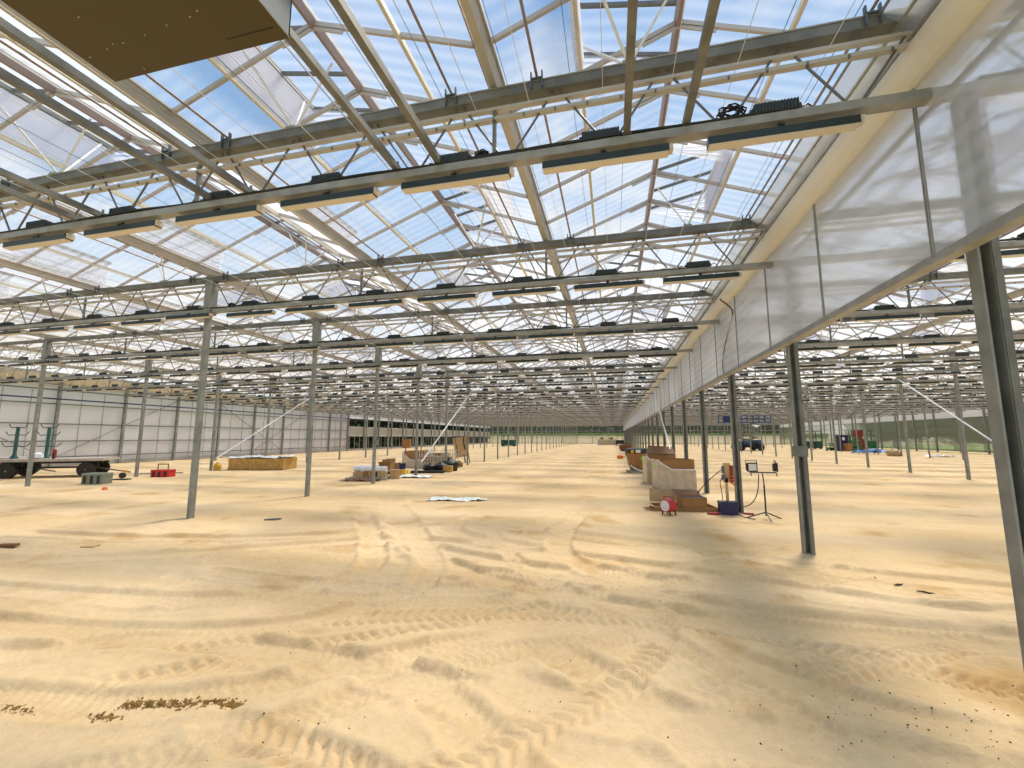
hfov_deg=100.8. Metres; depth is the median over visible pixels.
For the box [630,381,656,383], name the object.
light
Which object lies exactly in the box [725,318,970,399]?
tube
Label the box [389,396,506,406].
girder
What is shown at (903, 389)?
light
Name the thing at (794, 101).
driver
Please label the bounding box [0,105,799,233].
power cable
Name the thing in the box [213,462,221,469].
jug
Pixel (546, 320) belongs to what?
roof vent
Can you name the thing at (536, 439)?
wall
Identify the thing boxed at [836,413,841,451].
steel column
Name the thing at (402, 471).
carton
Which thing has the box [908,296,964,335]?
ceiling vent
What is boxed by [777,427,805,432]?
tree
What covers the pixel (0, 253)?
wire
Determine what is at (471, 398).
light
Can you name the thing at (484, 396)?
steel column
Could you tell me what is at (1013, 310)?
girder
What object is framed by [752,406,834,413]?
girder
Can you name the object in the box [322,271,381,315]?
ceiling vent
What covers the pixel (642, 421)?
steel column
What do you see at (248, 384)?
light
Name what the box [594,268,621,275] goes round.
driver
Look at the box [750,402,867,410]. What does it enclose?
girder
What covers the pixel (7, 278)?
ceiling vent
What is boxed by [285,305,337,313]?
light
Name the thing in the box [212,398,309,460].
strap
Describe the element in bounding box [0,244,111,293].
ceiling vent
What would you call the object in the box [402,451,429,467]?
box
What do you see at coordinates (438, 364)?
light
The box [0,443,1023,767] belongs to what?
floor
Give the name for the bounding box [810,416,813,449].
steel column
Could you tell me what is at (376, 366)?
light
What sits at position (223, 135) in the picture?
tube
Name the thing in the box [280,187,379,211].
light
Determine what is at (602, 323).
driver
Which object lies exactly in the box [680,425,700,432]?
tree
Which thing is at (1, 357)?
gutter
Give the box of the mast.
[852,430,870,448]
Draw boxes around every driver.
[0,322,14,326]
[25,219,52,227]
[42,318,56,321]
[86,314,103,319]
[108,205,136,216]
[134,310,150,313]
[144,349,156,352]
[186,305,202,310]
[201,190,232,199]
[216,345,229,348]
[242,300,261,304]
[297,340,309,342]
[301,295,322,300]
[310,171,342,183]
[340,337,353,341]
[363,289,387,293]
[385,334,403,338]
[429,150,471,163]
[433,283,459,289]
[437,331,449,334]
[487,328,502,331]
[511,276,536,281]
[542,325,559,328]
[579,126,621,141]
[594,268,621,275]
[597,321,619,324]
[600,349,617,351]
[650,347,665,350]
[659,317,681,322]
[685,260,716,266]
[741,97,812,113]
[766,360,776,362]
[805,339,821,343]
[810,358,821,361]
[856,356,868,359]
[859,337,881,340]
[869,304,895,310]
[892,368,902,370]
[904,354,917,357]
[919,334,943,338]
[934,367,944,369]
[950,300,972,303]
[955,353,969,355]
[1011,232,1023,240]
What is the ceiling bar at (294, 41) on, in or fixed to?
attached to the girder at (813, 40)
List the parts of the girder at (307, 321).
rail, rail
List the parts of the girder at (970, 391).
rail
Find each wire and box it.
[0,5,531,379]
[0,49,509,371]
[0,51,534,387]
[0,84,499,371]
[0,93,519,384]
[0,117,512,384]
[0,131,385,323]
[0,167,459,369]
[0,245,400,370]
[0,253,451,388]
[0,263,445,389]
[0,279,397,381]
[0,286,399,384]
[0,312,389,391]
[1,148,497,382]
[1,155,490,380]
[1,178,498,388]
[1,254,393,371]
[1,288,409,387]
[2,273,428,387]
[2,274,427,387]
[2,301,408,391]
[3,281,407,384]
[3,296,420,392]
[6,202,482,386]
[9,308,399,391]
[21,303,385,385]
[45,247,366,354]
[122,80,514,365]
[171,68,552,386]
[216,56,539,366]
[228,53,391,216]
[280,40,556,369]
[281,40,572,388]
[325,0,574,378]
[345,0,576,377]
[393,0,585,382]
[430,0,574,345]
[482,0,594,375]
[503,0,598,379]
[561,2,602,350]
[600,0,609,321]
[615,164,622,363]
[621,0,685,384]
[628,142,683,371]
[639,0,796,373]
[642,0,855,383]
[647,0,863,376]
[658,0,758,300]
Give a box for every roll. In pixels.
[353,466,360,471]
[360,466,387,471]
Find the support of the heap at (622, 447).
on the floor
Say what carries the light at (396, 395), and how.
hanging from the girder at (452, 381)
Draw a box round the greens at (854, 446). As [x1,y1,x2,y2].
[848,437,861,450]
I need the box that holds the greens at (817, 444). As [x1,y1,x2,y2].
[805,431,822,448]
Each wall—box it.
[0,368,489,466]
[490,420,780,443]
[780,400,1023,453]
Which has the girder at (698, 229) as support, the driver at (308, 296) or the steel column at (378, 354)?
the driver at (308, 296)
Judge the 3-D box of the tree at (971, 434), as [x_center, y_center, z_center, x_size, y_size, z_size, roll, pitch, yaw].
[73.611,7.413,66.122,6.602,6.947,6.282,5,-9,-34]
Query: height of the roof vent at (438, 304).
1.369 m
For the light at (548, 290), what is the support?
hanging from the girder at (698, 229)
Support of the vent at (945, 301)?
attached to the ceiling vent at (945, 301)
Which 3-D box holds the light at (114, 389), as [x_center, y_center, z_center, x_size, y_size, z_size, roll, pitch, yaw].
[-25.407,0.329,27.127,1.430,0.160,0.110,-2,-7,13]
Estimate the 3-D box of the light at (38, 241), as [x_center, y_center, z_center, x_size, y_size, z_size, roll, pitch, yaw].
[-7.349,-2.232,6.579,1.380,0.157,0.120,-2,-7,13]
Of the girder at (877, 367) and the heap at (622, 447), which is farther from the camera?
the heap at (622, 447)
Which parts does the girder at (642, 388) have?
rail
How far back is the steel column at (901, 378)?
23.83 m
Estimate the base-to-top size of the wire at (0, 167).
0.006 m
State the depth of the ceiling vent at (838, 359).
28.63 m
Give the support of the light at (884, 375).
hanging from the girder at (849, 357)
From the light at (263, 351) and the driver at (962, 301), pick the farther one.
the light at (263, 351)
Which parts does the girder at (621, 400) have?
rail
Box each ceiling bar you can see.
[0,17,253,192]
[0,67,212,199]
[0,168,104,216]
[0,184,81,221]
[285,27,400,171]
[329,0,440,162]
[623,0,637,135]
[682,0,720,126]
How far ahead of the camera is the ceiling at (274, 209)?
7.41 m
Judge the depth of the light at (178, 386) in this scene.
25.88 m
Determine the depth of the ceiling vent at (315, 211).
10.39 m
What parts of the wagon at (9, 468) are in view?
edge rail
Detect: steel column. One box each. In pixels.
[24,338,51,486]
[134,356,151,476]
[186,275,218,518]
[209,368,221,470]
[265,377,273,455]
[304,318,321,496]
[306,384,310,458]
[338,392,344,459]
[365,397,369,457]
[371,343,381,483]
[387,406,390,455]
[405,402,407,450]
[414,359,423,474]
[420,405,422,450]
[434,410,435,449]
[443,370,450,460]
[465,379,471,464]
[472,414,474,448]
[479,418,481,447]
[483,388,487,461]
[497,393,499,458]
[506,395,510,456]
[515,401,519,454]
[524,403,525,453]
[530,405,531,452]
[541,415,541,450]
[637,423,638,447]
[639,422,641,447]
[641,421,643,447]
[644,420,646,447]
[647,418,649,444]
[651,416,653,445]
[656,414,658,445]
[662,410,665,446]
[670,406,675,454]
[681,400,687,457]
[699,390,709,492]
[717,411,718,448]
[727,374,743,512]
[738,407,741,451]
[746,409,751,452]
[757,405,762,454]
[770,398,776,455]
[778,416,782,447]
[785,341,815,554]
[786,396,792,457]
[804,388,812,460]
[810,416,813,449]
[821,413,826,450]
[826,386,837,463]
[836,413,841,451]
[852,405,858,452]
[856,377,869,466]
[872,402,878,453]
[894,365,911,471]
[894,400,902,455]
[921,401,930,457]
[947,351,970,479]
[953,395,963,459]
[966,237,1023,669]
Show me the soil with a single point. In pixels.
(162, 703)
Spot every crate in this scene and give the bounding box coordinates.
[227,457,296,469]
[443,466,452,471]
[598,439,606,444]
[607,439,615,444]
[717,500,738,515]
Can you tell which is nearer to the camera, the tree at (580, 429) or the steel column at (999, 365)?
the steel column at (999, 365)
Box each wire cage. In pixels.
[419,450,437,468]
[441,449,458,461]
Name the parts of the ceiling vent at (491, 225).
push rod, push rod, push rod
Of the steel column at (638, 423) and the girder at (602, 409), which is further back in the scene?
the girder at (602, 409)
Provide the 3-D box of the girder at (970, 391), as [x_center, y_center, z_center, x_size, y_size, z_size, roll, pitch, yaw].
[30.275,0.147,30.455,12.960,1.035,0.140,-2,-7,13]
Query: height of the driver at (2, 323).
0.141 m
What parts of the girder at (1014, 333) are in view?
rail, rail, drive rod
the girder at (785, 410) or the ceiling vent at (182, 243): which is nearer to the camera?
the ceiling vent at (182, 243)
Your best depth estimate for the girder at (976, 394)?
39.95 m
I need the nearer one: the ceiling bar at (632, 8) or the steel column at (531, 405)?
the ceiling bar at (632, 8)
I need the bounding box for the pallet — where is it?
[345,475,389,479]
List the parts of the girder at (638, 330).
drive rod, rail, rail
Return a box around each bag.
[422,462,434,469]
[434,462,448,469]
[441,457,459,470]
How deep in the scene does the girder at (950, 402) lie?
50.68 m
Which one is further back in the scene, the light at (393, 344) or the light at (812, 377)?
the light at (812, 377)
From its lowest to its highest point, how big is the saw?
0.448 m
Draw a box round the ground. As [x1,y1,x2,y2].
[823,441,992,452]
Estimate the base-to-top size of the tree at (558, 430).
8.395 m
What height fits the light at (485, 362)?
0.157 m
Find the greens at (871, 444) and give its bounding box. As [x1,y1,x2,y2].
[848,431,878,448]
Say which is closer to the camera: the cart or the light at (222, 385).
the light at (222, 385)
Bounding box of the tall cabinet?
[835,435,848,450]
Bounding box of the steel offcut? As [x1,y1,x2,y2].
[264,518,281,519]
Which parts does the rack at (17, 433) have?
post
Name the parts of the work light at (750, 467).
lamp glass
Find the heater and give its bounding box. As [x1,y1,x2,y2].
[660,496,676,515]
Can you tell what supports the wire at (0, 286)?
attached to the girder
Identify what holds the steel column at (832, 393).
on the floor
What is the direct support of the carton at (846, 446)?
on the floor
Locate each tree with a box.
[495,426,512,432]
[516,426,534,432]
[537,426,556,432]
[553,426,571,432]
[571,426,591,432]
[589,426,600,432]
[596,425,613,432]
[610,425,619,432]
[617,425,635,432]
[637,425,655,432]
[659,425,680,432]
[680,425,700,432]
[708,424,723,432]
[723,425,747,432]
[755,425,780,432]
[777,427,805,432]
[843,423,862,436]
[862,423,882,442]
[869,421,908,448]
[902,420,932,448]
[923,418,972,450]
[955,417,991,451]
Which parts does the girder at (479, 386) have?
rail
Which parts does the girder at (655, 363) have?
drive rod, rail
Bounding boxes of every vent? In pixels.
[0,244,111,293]
[0,271,13,297]
[33,301,109,336]
[117,292,185,330]
[131,219,224,281]
[163,321,223,353]
[217,283,281,323]
[222,343,251,365]
[236,289,267,300]
[238,316,295,349]
[255,0,381,112]
[262,206,357,266]
[283,341,326,361]
[288,356,325,375]
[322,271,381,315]
[326,308,374,337]
[345,351,374,373]
[351,334,387,359]
[364,368,391,382]
[412,347,440,371]
[422,364,442,380]
[423,302,461,332]
[427,329,459,357]
[437,181,516,248]
[446,258,503,306]
[477,364,498,378]
[481,343,503,368]
[510,324,537,354]
[525,296,556,334]
[540,359,558,376]
[568,0,676,100]
[593,242,639,296]
[604,319,624,350]
[628,336,651,363]
[634,284,671,321]
[650,139,733,225]
[800,325,836,357]
[820,346,852,367]
[824,359,850,367]
[884,325,943,353]
[886,262,969,312]
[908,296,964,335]
[920,296,964,305]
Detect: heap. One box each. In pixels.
[619,442,631,450]
[851,448,884,452]
[885,449,899,455]
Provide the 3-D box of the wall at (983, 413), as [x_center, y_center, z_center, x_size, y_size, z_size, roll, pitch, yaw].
[54.277,4.820,47.050,0.200,6.200,128.995,-2,-7,13]
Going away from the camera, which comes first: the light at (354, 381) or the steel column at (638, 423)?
the light at (354, 381)
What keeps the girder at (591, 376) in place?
attached to the steel column at (468, 390)
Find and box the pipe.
[0,394,491,428]
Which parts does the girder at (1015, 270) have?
gutter post, rail, rail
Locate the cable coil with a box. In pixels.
[475,149,488,155]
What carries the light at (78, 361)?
hanging from the girder at (307, 321)
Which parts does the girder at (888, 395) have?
rail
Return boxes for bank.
[488,438,982,445]
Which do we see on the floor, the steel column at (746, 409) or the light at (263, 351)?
the steel column at (746, 409)
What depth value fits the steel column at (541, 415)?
60.60 m
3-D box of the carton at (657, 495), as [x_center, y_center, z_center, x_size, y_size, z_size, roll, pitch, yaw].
[4.584,3.311,12.543,1.016,0.414,0.114,-1,-7,8]
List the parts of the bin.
lid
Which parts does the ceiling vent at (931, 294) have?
push rod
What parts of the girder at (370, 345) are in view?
rail, rail, drive rod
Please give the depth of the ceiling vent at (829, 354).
24.90 m
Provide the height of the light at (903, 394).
0.160 m
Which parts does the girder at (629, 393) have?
rail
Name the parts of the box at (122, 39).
panel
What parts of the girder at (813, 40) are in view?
gutter post, gutter post, cable coil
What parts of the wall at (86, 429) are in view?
post, post, panel, post, post, post, sill, post, post, post, post, post, post, panel, open bay rail, post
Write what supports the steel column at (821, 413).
on the floor
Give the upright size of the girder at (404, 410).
1.035 m
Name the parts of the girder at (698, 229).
gutter post, rail, rail, gutter post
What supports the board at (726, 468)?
attached to the steel column at (731, 379)
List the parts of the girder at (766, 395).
rail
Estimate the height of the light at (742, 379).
0.160 m
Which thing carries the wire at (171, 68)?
attached to the girder at (813, 40)
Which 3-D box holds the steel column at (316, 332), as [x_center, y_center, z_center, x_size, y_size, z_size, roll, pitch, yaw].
[-6.764,0.870,14.337,0.460,6.340,0.200,-2,-7,13]
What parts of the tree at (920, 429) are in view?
crown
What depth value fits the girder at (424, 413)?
73.23 m
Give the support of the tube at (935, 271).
attached to the girder
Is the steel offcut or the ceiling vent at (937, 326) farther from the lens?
the ceiling vent at (937, 326)
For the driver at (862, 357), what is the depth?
17.71 m
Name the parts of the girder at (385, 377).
rail, rail, drive rod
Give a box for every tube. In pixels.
[0,39,564,405]
[0,177,529,401]
[0,258,456,391]
[0,271,470,398]
[0,308,472,407]
[2,203,533,406]
[13,304,466,404]
[145,74,568,402]
[406,0,593,395]
[519,0,606,406]
[635,0,883,399]
[673,225,1023,405]
[721,287,1023,397]
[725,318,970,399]
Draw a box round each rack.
[2,424,29,458]
[36,424,60,457]
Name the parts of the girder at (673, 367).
rail, rail, drive rod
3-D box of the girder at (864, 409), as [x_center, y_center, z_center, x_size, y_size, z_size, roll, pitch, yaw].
[51.165,4.115,62.264,12.960,1.035,0.140,-2,-7,13]
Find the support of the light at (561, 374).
hanging from the girder at (673, 367)
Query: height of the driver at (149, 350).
0.141 m
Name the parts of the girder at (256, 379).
rail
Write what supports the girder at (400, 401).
attached to the steel column at (407, 402)
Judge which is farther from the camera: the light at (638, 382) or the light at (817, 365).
the light at (638, 382)
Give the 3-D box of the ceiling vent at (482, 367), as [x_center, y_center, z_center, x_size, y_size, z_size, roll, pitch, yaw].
[-1.612,-1.036,29.916,1.321,1.369,2.160,-2,-7,13]
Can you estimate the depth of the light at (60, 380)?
22.78 m
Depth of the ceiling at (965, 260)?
18.61 m
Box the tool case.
[81,472,113,483]
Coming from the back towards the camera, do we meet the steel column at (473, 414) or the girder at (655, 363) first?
the steel column at (473, 414)
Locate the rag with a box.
[707,512,719,514]
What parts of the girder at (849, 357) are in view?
rail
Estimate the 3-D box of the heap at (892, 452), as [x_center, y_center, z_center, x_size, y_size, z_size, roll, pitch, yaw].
[39.219,7.030,43.622,1.152,0.765,1.172,3,-8,-23]
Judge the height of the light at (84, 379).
0.160 m
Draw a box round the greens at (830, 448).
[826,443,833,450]
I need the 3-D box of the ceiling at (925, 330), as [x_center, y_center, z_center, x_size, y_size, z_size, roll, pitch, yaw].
[27.225,2.224,55.057,4.157,0.865,126.595,-2,-7,13]
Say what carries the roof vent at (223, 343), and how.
on the girder at (385, 377)
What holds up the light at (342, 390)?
hanging from the girder at (445, 371)
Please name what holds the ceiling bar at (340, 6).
attached to the girder at (813, 40)
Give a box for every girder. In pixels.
[0,13,932,243]
[0,277,208,330]
[0,339,44,363]
[0,357,144,380]
[45,319,315,360]
[60,369,217,389]
[127,378,270,395]
[147,343,375,374]
[179,385,310,399]
[209,219,772,313]
[218,359,415,383]
[221,391,340,403]
[257,395,367,406]
[271,370,446,390]
[285,398,388,408]
[314,401,405,410]
[315,380,467,396]
[316,291,719,345]
[331,404,420,412]
[343,386,482,400]
[355,407,415,413]
[365,409,444,415]
[368,392,497,403]
[378,326,692,364]
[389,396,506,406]
[389,410,455,416]
[394,412,444,417]
[407,399,516,408]
[409,413,458,418]
[414,414,479,419]
[420,348,676,377]
[423,403,523,411]
[442,405,529,412]
[447,362,665,385]
[448,407,536,414]
[466,409,540,415]
[468,374,658,392]
[469,410,544,416]
[486,382,652,397]
[488,412,548,417]
[498,388,648,401]
[510,393,644,404]
[517,397,641,407]
[526,400,639,409]
[532,403,637,411]
[538,406,626,413]
[548,409,626,415]
[550,411,631,417]
[551,407,633,414]
[554,412,630,418]
[650,411,716,417]
[665,401,757,409]
[665,403,746,411]
[669,398,770,407]
[675,393,787,404]
[686,389,805,401]
[689,384,828,397]
[698,376,858,392]
[710,366,898,386]
[721,410,806,416]
[735,352,953,377]
[740,404,845,412]
[750,332,1023,365]
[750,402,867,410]
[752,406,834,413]
[761,399,894,408]
[774,395,921,405]
[788,390,954,402]
[798,307,1023,346]
[809,385,985,399]
[813,409,888,415]
[824,407,932,414]
[832,379,1023,394]
[845,267,1023,316]
[847,406,950,412]
[862,370,1023,389]
[866,402,982,410]
[888,400,986,408]
[898,396,1023,406]
[899,362,1023,381]
[926,394,1023,403]
[954,350,1023,370]
[961,389,1023,400]
[999,240,1023,249]
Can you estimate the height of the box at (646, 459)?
1.188 m
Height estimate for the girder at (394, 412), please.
1.035 m
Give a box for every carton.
[353,472,363,476]
[364,471,376,476]
[377,470,387,476]
[378,459,393,469]
[390,469,399,478]
[393,463,398,468]
[400,469,408,474]
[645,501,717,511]
[649,488,676,502]
[672,489,706,507]
[843,443,852,450]
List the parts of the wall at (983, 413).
post, post, post, post, post, post, post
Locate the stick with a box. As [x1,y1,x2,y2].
[916,590,933,593]
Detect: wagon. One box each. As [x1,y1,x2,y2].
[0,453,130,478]
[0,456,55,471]
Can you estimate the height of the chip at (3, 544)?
0.040 m
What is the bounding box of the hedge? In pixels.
[348,418,486,448]
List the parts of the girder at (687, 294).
drive rod, rail, rail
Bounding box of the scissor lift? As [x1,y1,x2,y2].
[718,415,770,450]
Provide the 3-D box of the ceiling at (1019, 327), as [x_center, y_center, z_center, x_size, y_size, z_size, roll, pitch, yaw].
[31.430,2.101,54.071,4.157,0.865,126.595,-2,-7,13]
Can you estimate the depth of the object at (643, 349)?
16.87 m
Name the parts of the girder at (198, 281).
gutter post, rail, rail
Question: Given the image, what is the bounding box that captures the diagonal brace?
[897,379,991,441]
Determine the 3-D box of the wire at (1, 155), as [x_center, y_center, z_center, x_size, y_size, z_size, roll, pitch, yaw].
[-4.204,-1.672,17.467,0.006,0.006,36.600,-2,-7,13]
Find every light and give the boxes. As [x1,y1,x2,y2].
[0,330,25,335]
[0,381,20,383]
[2,233,74,250]
[10,363,35,366]
[22,380,38,382]
[29,326,68,333]
[34,360,61,364]
[45,379,65,381]
[67,389,84,391]
[68,378,89,380]
[70,359,97,363]
[73,323,115,329]
[83,220,163,238]
[86,389,103,390]
[92,377,114,379]
[102,357,130,361]
[106,388,124,390]
[117,376,139,378]
[121,319,164,326]
[126,387,143,389]
[135,355,165,359]
[140,374,163,377]
[148,386,166,388]
[151,395,166,396]
[166,313,212,320]
[169,386,188,388]
[170,353,200,357]
[170,373,194,376]
[175,204,264,225]
[197,372,222,375]
[209,351,240,355]
[212,384,233,386]
[226,310,275,317]
[226,371,251,374]
[226,392,243,394]
[238,383,259,385]
[246,349,280,353]
[247,392,264,393]
[256,370,282,373]
[263,382,284,385]
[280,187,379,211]
[284,346,319,350]
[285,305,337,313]
[288,368,311,371]
[288,382,310,384]
[289,391,307,392]
[316,381,337,383]
[320,367,348,370]
[330,344,367,349]
[333,389,352,391]
[342,380,365,382]
[347,396,363,397]
[349,299,404,308]
[352,365,381,368]
[356,389,374,390]
[370,379,394,381]
[375,342,414,347]
[380,388,400,390]
[388,394,405,396]
[390,364,419,367]
[397,377,422,380]
[401,167,513,194]
[405,387,425,389]
[417,293,477,303]
[423,339,464,344]
[427,363,457,366]
[429,377,454,379]
[429,386,450,388]
[431,394,449,395]
[453,393,471,394]
[456,386,478,388]
[460,376,486,378]
[465,361,497,364]
[471,398,487,399]
[474,336,517,341]
[476,392,495,394]
[483,385,505,387]
[492,287,557,297]
[492,374,519,377]
[500,392,519,393]
[506,359,539,363]
[511,384,534,386]
[525,374,554,376]
[529,333,574,338]
[539,383,563,385]
[542,143,672,174]
[548,357,583,361]
[549,391,569,392]
[560,372,589,375]
[569,382,593,384]
[574,280,644,291]
[575,390,595,391]
[579,396,597,397]
[586,329,634,335]
[592,355,629,359]
[596,371,625,374]
[599,382,624,384]
[601,389,622,391]
[626,394,645,396]
[628,388,650,390]
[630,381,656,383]
[634,369,664,372]
[639,353,677,357]
[647,326,698,332]
[663,272,741,284]
[704,393,722,394]
[706,114,865,151]
[713,386,738,388]
[735,378,760,380]
[737,397,757,398]
[744,386,769,387]
[745,460,781,521]
[754,392,776,393]
[755,365,786,368]
[767,376,787,379]
[798,346,838,351]
[800,364,836,367]
[804,375,836,378]
[807,384,834,386]
[810,390,834,392]
[838,395,859,396]
[840,383,869,385]
[840,389,865,391]
[842,374,875,377]
[845,362,884,365]
[849,344,897,349]
[855,314,920,321]
[864,394,887,396]
[869,389,894,391]
[876,382,906,384]
[882,373,917,376]
[892,394,915,395]
[893,360,934,364]
[903,389,926,390]
[908,341,961,346]
[910,381,940,383]
[910,398,932,399]
[920,393,944,395]
[926,371,961,374]
[931,388,959,389]
[935,309,973,317]
[943,359,980,362]
[946,380,978,383]
[948,393,973,394]
[949,254,965,262]
[962,397,985,398]
[964,387,983,389]
[967,372,981,373]
[972,339,1023,344]
[1001,249,1023,257]
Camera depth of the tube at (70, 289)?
12.71 m
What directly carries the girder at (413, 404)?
attached to the steel column at (421, 405)
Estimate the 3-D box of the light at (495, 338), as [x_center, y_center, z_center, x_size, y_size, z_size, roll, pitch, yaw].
[-0.488,-1.415,13.128,1.380,0.157,0.120,-2,-7,13]
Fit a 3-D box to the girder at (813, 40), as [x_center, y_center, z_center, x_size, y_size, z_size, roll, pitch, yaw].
[-2.303,-2.967,5.490,12.960,1.035,0.210,-2,-7,13]
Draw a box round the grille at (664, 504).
[660,500,668,510]
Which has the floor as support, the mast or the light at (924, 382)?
the mast
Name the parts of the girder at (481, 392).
rail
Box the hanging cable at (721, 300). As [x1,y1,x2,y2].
[719,299,733,373]
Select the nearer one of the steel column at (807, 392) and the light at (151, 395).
the light at (151, 395)
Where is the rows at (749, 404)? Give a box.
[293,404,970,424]
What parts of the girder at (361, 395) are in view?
rail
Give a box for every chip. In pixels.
[0,543,19,546]
[80,544,100,547]
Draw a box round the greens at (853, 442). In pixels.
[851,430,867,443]
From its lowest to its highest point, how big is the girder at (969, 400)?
1.035 m
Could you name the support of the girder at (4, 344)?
attached to the steel column at (46, 351)
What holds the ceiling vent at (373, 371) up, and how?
in the ceiling at (1, 283)
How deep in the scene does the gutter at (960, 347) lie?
21.17 m
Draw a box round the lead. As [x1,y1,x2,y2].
[739,474,758,507]
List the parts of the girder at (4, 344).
rail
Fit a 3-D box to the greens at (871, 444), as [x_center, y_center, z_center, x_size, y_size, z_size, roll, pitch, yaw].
[55.516,8.845,66.956,3.400,2.940,1.423,-1,-7,8]
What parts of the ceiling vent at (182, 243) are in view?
push rod, push rod, push rod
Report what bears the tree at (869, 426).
on the ground
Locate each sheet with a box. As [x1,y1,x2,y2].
[222,454,295,457]
[339,478,379,480]
[388,474,433,477]
[410,470,444,472]
[425,496,486,501]
[925,454,955,456]
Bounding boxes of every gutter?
[0,0,587,418]
[0,180,570,419]
[0,258,542,416]
[0,303,494,410]
[0,345,444,411]
[0,356,479,419]
[3,367,346,406]
[10,330,482,413]
[457,0,605,413]
[622,0,993,421]
[687,329,1023,417]
[696,289,1023,407]
[721,353,1023,414]
[765,370,1019,411]
[784,384,983,412]
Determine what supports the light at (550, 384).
hanging from the girder at (655, 363)
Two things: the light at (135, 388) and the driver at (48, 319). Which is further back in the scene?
the light at (135, 388)
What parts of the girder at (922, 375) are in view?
rail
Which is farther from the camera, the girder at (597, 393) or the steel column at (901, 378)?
the girder at (597, 393)
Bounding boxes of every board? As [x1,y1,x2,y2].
[453,436,469,462]
[720,463,734,500]
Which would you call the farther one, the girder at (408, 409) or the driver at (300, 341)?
the girder at (408, 409)
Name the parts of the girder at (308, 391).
rail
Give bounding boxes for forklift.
[616,436,623,444]
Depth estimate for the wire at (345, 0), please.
4.79 m
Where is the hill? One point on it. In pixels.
(806, 434)
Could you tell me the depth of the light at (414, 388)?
26.65 m
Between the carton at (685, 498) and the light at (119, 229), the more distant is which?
the carton at (685, 498)
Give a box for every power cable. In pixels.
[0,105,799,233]
[0,308,201,326]
[46,342,308,358]
[213,265,709,308]
[320,320,677,342]
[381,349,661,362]
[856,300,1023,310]
[999,237,1023,241]
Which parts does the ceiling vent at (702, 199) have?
push rod, push rod, push rod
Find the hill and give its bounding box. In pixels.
[488,433,828,438]
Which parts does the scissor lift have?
guard rail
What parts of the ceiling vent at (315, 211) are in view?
push rod, push rod, push rod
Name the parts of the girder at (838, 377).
rail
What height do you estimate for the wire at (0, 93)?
0.006 m
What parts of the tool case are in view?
lid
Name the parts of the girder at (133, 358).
rail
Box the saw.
[113,470,131,479]
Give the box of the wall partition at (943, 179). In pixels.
[623,0,1023,430]
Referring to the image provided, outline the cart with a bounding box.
[501,432,516,445]
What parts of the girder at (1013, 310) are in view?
gutter post, rail, rail, drive rod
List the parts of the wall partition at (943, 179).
rail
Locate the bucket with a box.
[399,462,405,468]
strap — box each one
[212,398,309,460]
[419,392,470,464]
[654,391,671,454]
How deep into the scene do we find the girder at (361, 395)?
41.95 m
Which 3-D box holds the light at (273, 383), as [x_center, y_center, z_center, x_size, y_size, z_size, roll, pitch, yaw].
[-13.690,-0.013,24.380,1.430,0.160,0.110,-2,-7,13]
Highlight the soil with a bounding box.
[2,696,246,722]
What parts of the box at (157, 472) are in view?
lid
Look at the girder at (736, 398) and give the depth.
44.51 m
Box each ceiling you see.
[0,9,586,418]
[0,200,568,419]
[0,255,538,416]
[0,294,494,412]
[0,316,500,418]
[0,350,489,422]
[171,0,597,413]
[490,0,809,414]
[667,224,1023,412]
[667,316,1023,418]
[694,324,1023,417]
[727,346,1023,414]
[742,373,1023,420]
[774,382,1022,417]
[781,361,1023,411]
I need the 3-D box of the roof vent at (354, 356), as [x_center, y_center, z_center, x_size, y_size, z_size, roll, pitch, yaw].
[-9.703,-1.309,27.734,1.321,1.369,2.160,-2,-7,13]
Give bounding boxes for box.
[1,0,291,81]
[150,464,175,476]
[402,439,410,447]
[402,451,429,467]
[428,453,448,464]
[642,455,670,484]
[645,445,675,457]
[651,458,696,489]
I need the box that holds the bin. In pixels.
[625,448,646,472]
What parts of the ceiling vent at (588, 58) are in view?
push rod, push rod, push rod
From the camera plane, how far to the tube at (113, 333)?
17.56 m
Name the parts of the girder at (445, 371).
rail, drive rod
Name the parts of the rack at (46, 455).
post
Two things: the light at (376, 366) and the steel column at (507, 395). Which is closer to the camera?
the light at (376, 366)
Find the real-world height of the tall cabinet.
2.200 m
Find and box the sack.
[34,452,43,458]
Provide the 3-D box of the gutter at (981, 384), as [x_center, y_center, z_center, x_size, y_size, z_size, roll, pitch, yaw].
[41.952,2.243,51.600,0.216,0.160,126.495,-2,-7,13]

